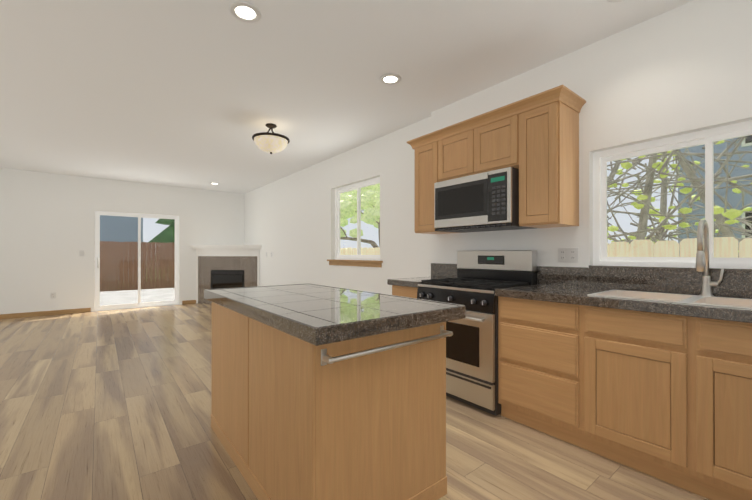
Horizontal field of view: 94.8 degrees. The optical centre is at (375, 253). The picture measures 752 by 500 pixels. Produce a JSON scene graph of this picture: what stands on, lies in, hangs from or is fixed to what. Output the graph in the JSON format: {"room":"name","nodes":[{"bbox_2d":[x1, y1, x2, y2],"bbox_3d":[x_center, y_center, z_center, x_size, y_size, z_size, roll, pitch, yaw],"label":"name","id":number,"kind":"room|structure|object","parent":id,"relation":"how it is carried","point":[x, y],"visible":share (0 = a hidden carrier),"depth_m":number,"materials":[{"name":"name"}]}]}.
{"room":"kitchen","nodes":[
{"label":"kitchen","id":0,"kind":"room"},
{"bbox_2d":[0,168,243,313],"bbox_3d":[-5.685,-0.177,7.259,5.980,2.740,0.150,0,0,-39],"label":"wall","id":1,"kind":"structure","parent":0,"point":[47,227],"depth_m":6.88,"materials":[{"name":"white paint"}]},
{"bbox_2d":[0,308,90,318],"bbox_3d":[-6.821,1.148,6.243,2.580,0.085,0.013,0,0,-39],"label":"baseboard","id":2,"kind":"structure","parent":1,"relation":"attached to","point":[39,313],"depth_m":6.61,"materials":[{"name":"brown wood"}]},
{"bbox_2d":[79,250,83,255],"bbox_3d":[-5.923,-0.003,6.964,0.075,0.115,0.011,0,0,-39],"label":"light switch","id":3,"kind":"object","parent":1,"relation":"attached to","point":[81,252],"visible":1,"depth_m":6.96,"materials":[{"name":"white plastic"}]},
{"bbox_2d":[95,211,178,310],"bbox_3d":[-5.204,0.160,7.609,1.526,2.068,0.143,0,0,-39],"label":"sliding door","id":4,"kind":"structure","parent":1,"relation":"in","point":[139,304],"depth_m":7.59,"materials":[{"name":"white plastic"}]},
{"bbox_2d":[182,300,195,303],"bbox_3d":[-4.392,1.152,8.186,0.340,0.085,0.013,0,0,-39],"label":"baseboard","id":5,"kind":"structure","parent":1,"relation":"attached to","point":[187,301],"depth_m":8.17,"materials":[{"name":"brown wood"}]},
{"bbox_2d":[244,116,430,294],"bbox_3d":[-1.316,-0.179,6.463,0.150,2.740,6.550,0,0,-39],"label":"wall","id":6,"kind":"structure","parent":0,"point":[289,222],"depth_m":5.60,"materials":[{"name":"white paint"}]},
{"bbox_2d":[327,259,382,266],"bbox_3d":[-0.328,0.144,5.127,0.115,0.089,1.370,0,0,-39],"label":"window sill","id":7,"kind":"structure","parent":6,"relation":"attached to","point":[369,263],"depth_m":4.99,"materials":[{"name":"brown wood"}]},
{"bbox_2d":[335,177,379,260],"bbox_3d":[-0.256,-0.474,5.186,0.060,1.151,1.246,0,0,-39],"label":"window","id":8,"kind":"structure","parent":6,"relation":"in","point":[357,187],"depth_m":5.19,"materials":[{"name":"white plastic"}]},
{"bbox_2d":[0,0,692,193],"bbox_3d":[-2.500,-1.580,3.279,5.980,0.050,10.350,0,0,-39],"label":"ceiling","id":9,"kind":"structure","parent":0,"point":[196,94],"depth_m":2.96,"materials":[{"name":"white paint"}]},
{"bbox_2d":[229,1,260,22],"bbox_3d":[-0.841,-1.552,2.230,0.194,0.009,0.194,0,0,-39],"label":"recessed light","id":10,"kind":"object","parent":9,"relation":"in","point":[247,12],"visible":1,"depth_m":2.22,"materials":[{"name":"white plastic"}]},
{"bbox_2d":[252,123,289,153],"bbox_3d":[-1.271,-1.378,4.191,0.438,0.349,0.438,0,0,-39],"label":"ceiling light","id":11,"kind":"object","parent":9,"relation":"hanging from","point":[269,142],"visible":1,"depth_m":4.07,"materials":[{"name":"white glass"}]},
{"bbox_2d":[380,73,400,84],"bbox_3d":[0.129,-1.550,3.083,0.194,0.009,0.194,0,0,-39],"label":"recessed light","id":12,"kind":"object","parent":9,"relation":"in","point":[390,78],"visible":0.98,"depth_m":3.08,"materials":[{"name":"white plastic"}]},
{"bbox_2d":[607,0,624,2],"bbox_3d":[1.472,-1.552,2.044,0.194,0.009,0.194,0,0,-39],"label":"recessed light","id":13,"kind":"object","parent":9,"relation":"in","point":[613,1],"visible":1,"depth_m":2.12,"materials":[{"name":"white plastic"}]},
{"bbox_2d":[0,303,709,499],"bbox_3d":[-2.500,1.210,3.273,5.980,0.050,10.350,0,0,-39],"label":"floor","id":14,"kind":"structure","parent":0,"point":[107,405],"depth_m":2.27,"materials":[{"name":"brown wood"}]},
{"bbox_2d":[189,245,261,303],"bbox_3d":[-3.521,0.500,8.072,1.274,1.390,1.274,0,0,-39],"label":"fireplace","id":15,"kind":"object","parent":14,"relation":"on","point":[225,266],"visible":0.79,"depth_m":8.16,"materials":[{"name":"white paint"}]},
{"bbox_2d":[211,303,452,499],"bbox_3d":[-0.372,0.768,2.010,0.743,0.830,1.500,0,0,-39],"label":"kitchen island","id":16,"kind":"object","parent":14,"relation":"on","point":[320,392],"depth_m":1.49,"materials":[{"name":"brown wood"}]},
{"bbox_2d":[204,283,465,346],"bbox_3d":[-0.378,0.280,2.015,0.804,0.062,1.574,0,0,-39],"label":"island countertop","id":17,"kind":"structure","parent":16,"relation":"on","point":[316,315],"depth_m":1.56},
{"bbox_2d":[387,283,425,297],"bbox_3d":[0.506,0.740,3.434,0.616,0.890,0.397,0,0,-39],"label":"base cabinet","id":18,"kind":"object","parent":14,"relation":"on","point":[398,289],"depth_m":3.25,"materials":[{"name":"brown wood"}]},
{"bbox_2d":[387,275,442,286],"bbox_3d":[0.499,0.275,3.432,0.630,0.040,0.402,0,0,-39],"label":"countertop","id":19,"kind":"structure","parent":18,"relation":"on","point":[406,282],"depth_m":3.28,"materials":[{"name":"grey stone"}]},
{"bbox_2d":[417,250,536,415],"bbox_3d":[0.825,0.579,2.944,0.708,1.210,0.758,0,0,-39],"label":"range","id":20,"kind":"object","parent":14,"relation":"on","point":[472,359],"visible":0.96,"depth_m":2.70,"materials":[{"name":"grey paint"}]},
{"bbox_2d":[495,295,578,446],"bbox_3d":[1.307,0.738,2.433,0.616,0.890,0.633,0,0,-39],"label":"base cabinet","id":21,"kind":"object","parent":14,"relation":"on","point":[538,339],"depth_m":2.25,"materials":[{"name":"brown wood"}]},
{"bbox_2d":[579,303,666,481],"bbox_3d":[1.634,0.737,2.024,0.616,0.890,0.566,0,0,-39],"label":"base cabinet","id":22,"kind":"object","parent":14,"relation":"on","point":[646,369],"depth_m":1.89,"materials":[{"name":"brown wood"}]},
{"bbox_2d":[667,311,751,499],"bbox_3d":[2.048,0.736,1.507,0.616,0.890,1.062,0,0,-39],"label":"base cabinet","id":23,"kind":"object","parent":14,"relation":"on","point":[709,359],"depth_m":1.62,"materials":[{"name":"brown wood"}]},
{"bbox_2d":[495,283,751,322],"bbox_3d":[1.823,0.272,1.777,0.630,0.040,2.303,0,0,-39],"label":"countertop","id":24,"kind":"structure","parent":23,"relation":"on","point":[539,290],"depth_m":1.93,"materials":[{"name":"grey stone"}]},
{"bbox_2d":[587,287,751,306],"bbox_3d":[1.709,0.344,1.896,0.456,0.196,0.836,0,0,-39],"label":"sink","id":25,"kind":"object","parent":24,"relation":"in","point":[616,292],"depth_m":2.01,"materials":[{"name":"white ceramic"}]},
{"bbox_2d":[695,219,726,294],"bbox_3d":[1.885,0.029,1.959,0.234,0.446,0.107,0,0,-39],"label":"faucet","id":26,"kind":"object","parent":24,"relation":"on","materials":[{"name":"silver metal"}]},
{"bbox_2d":[431,0,751,266],"bbox_3d":[1.838,-0.186,2.455,0.230,2.740,3.650,0,0,-39],"label":"wall","id":27,"kind":"structure","parent":0,"point":[686,68],"depth_m":2.37,"materials":[{"name":"white paint"}]},
{"bbox_2d":[411,133,456,233],"bbox_3d":[0.619,-0.674,3.514,0.346,0.936,0.321,0,0,-39],"label":"upper cabinet","id":28,"kind":"object","parent":27,"relation":"attached to","point":[424,147],"depth_m":3.42,"materials":[{"name":"brown wood"}]},
{"bbox_2d":[435,121,462,181],"bbox_3d":[0.864,-0.913,3.207,0.346,0.460,0.466,0,0,-39],"label":"upper cabinet","id":29,"kind":"object","parent":27,"relation":"attached to","point":[449,141],"depth_m":3.17,"materials":[{"name":"brown wood"}]},
{"bbox_2d":[463,102,514,176],"bbox_3d":[1.077,-0.914,2.941,0.346,0.460,0.467,0,0,-39],"label":"upper cabinet","id":30,"kind":"object","parent":27,"relation":"attached to","point":[489,138],"depth_m":2.84,"materials":[{"name":"brown wood"}]},
{"bbox_2d":[434,167,534,232],"bbox_3d":[0.942,-0.432,3.052,0.413,0.450,0.768,0,0,-39],"label":"microwave","id":31,"kind":"object","parent":30,"relation":"attached to","point":[485,201],"visible":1,"depth_m":2.86,"materials":[{"name":"grey paint"}]},
{"bbox_2d":[515,85,582,227],"bbox_3d":[1.316,-0.676,2.641,0.346,0.936,0.299,0,0,-39],"label":"upper cabinet","id":32,"kind":"object","parent":27,"relation":"attached to","point":[534,139],"depth_m":2.53,"materials":[{"name":"brown wood"}]},
{"bbox_2d":[558,248,577,262],"bbox_3d":[1.494,0.014,2.693,0.008,0.115,0.150,0,0,-39],"label":"electrical outlet","id":33,"kind":"object","parent":27,"relation":"attached to","point":[569,255],"visible":1,"depth_m":2.69,"materials":[{"name":"white plastic"}]},
{"bbox_2d":[593,120,751,268],"bbox_3d":[2.060,-0.329,2.138,0.060,0.863,1.271,0,0,-39],"label":"window","id":34,"kind":"structure","parent":27,"relation":"in","point":[707,138],"depth_m":2.29,"materials":[{"name":"white plastic"}]},
{"label":"outside","id":35,"kind":"structure","parent":0,"visible":0},
{"bbox_3d":[-3.920,1.427,9.468,80.000,0.100,80.000,0,0,-39],"label":"ground","id":36,"kind":"structure","parent":35,"visible":0},
{"bbox_2d":[100,215,142,250],"bbox_3d":[-18.423,-1.587,17.082,11.650,5.960,8.800,0,0,-39],"label":"house","id":37,"kind":"structure","parent":36,"relation":"on","point":[132,230],"depth_m":16.78,"materials":[{"name":"blue"}]},
{"bbox_2d":[100,288,174,305],"bbox_3d":[-6.884,1.313,9.692,6.650,0.130,5.148,0,0,-39],"label":"patio","id":38,"kind":"structure","parent":36,"relation":"on","point":[134,294],"depth_m":10.00,"materials":[{"name":"concrete"}]},
{"bbox_2d":[100,241,174,291],"bbox_3d":[-10.904,0.475,11.278,11.350,1.812,0.148,0,0,-39],"label":"fence","id":39,"kind":"object","parent":36,"relation":"on","point":[119,274],"depth_m":12.77,"materials":[{"name":"brown wood"}]},
{"bbox_2d":[149,219,174,262],"bbox_3d":[-8.992,-3.738,16.657,3.483,10.260,3.528,0,0,-39],"label":"conifer tree","id":40,"kind":"object","parent":36,"relation":"on","point":[166,233],"depth_m":15.47,"materials":[{"name":"green plant"}]},
{"bbox_2d":[340,237,751,257],"bbox_3d":[-0.634,0.622,7.433,0.148,1.502,18.715,0,0,-39],"label":"fence","id":41,"kind":"object","parent":36,"relation":"on","point":[731,244],"depth_m":3.17,"materials":[{"name":"beige wood"}]},
{"bbox_2d":[340,136,751,257],"bbox_3d":[3.176,-1.640,8.048,6.235,6.078,16.432,0,0,-39],"label":"trees","id":42,"kind":"object","parent":36,"relation":"on","point":[375,217],"depth_m":3.95,"materials":[{"name":"green plant"}]},
{"bbox_2d":[678,135,751,254],"bbox_3d":[14.407,-2.608,6.974,9.300,7.960,12.000,0,0,-39],"label":"house","id":43,"kind":"structure","parent":36,"relation":"on","point":[731,194],"depth_m":8.02,"materials":[{"name":"grey"}]}
]}

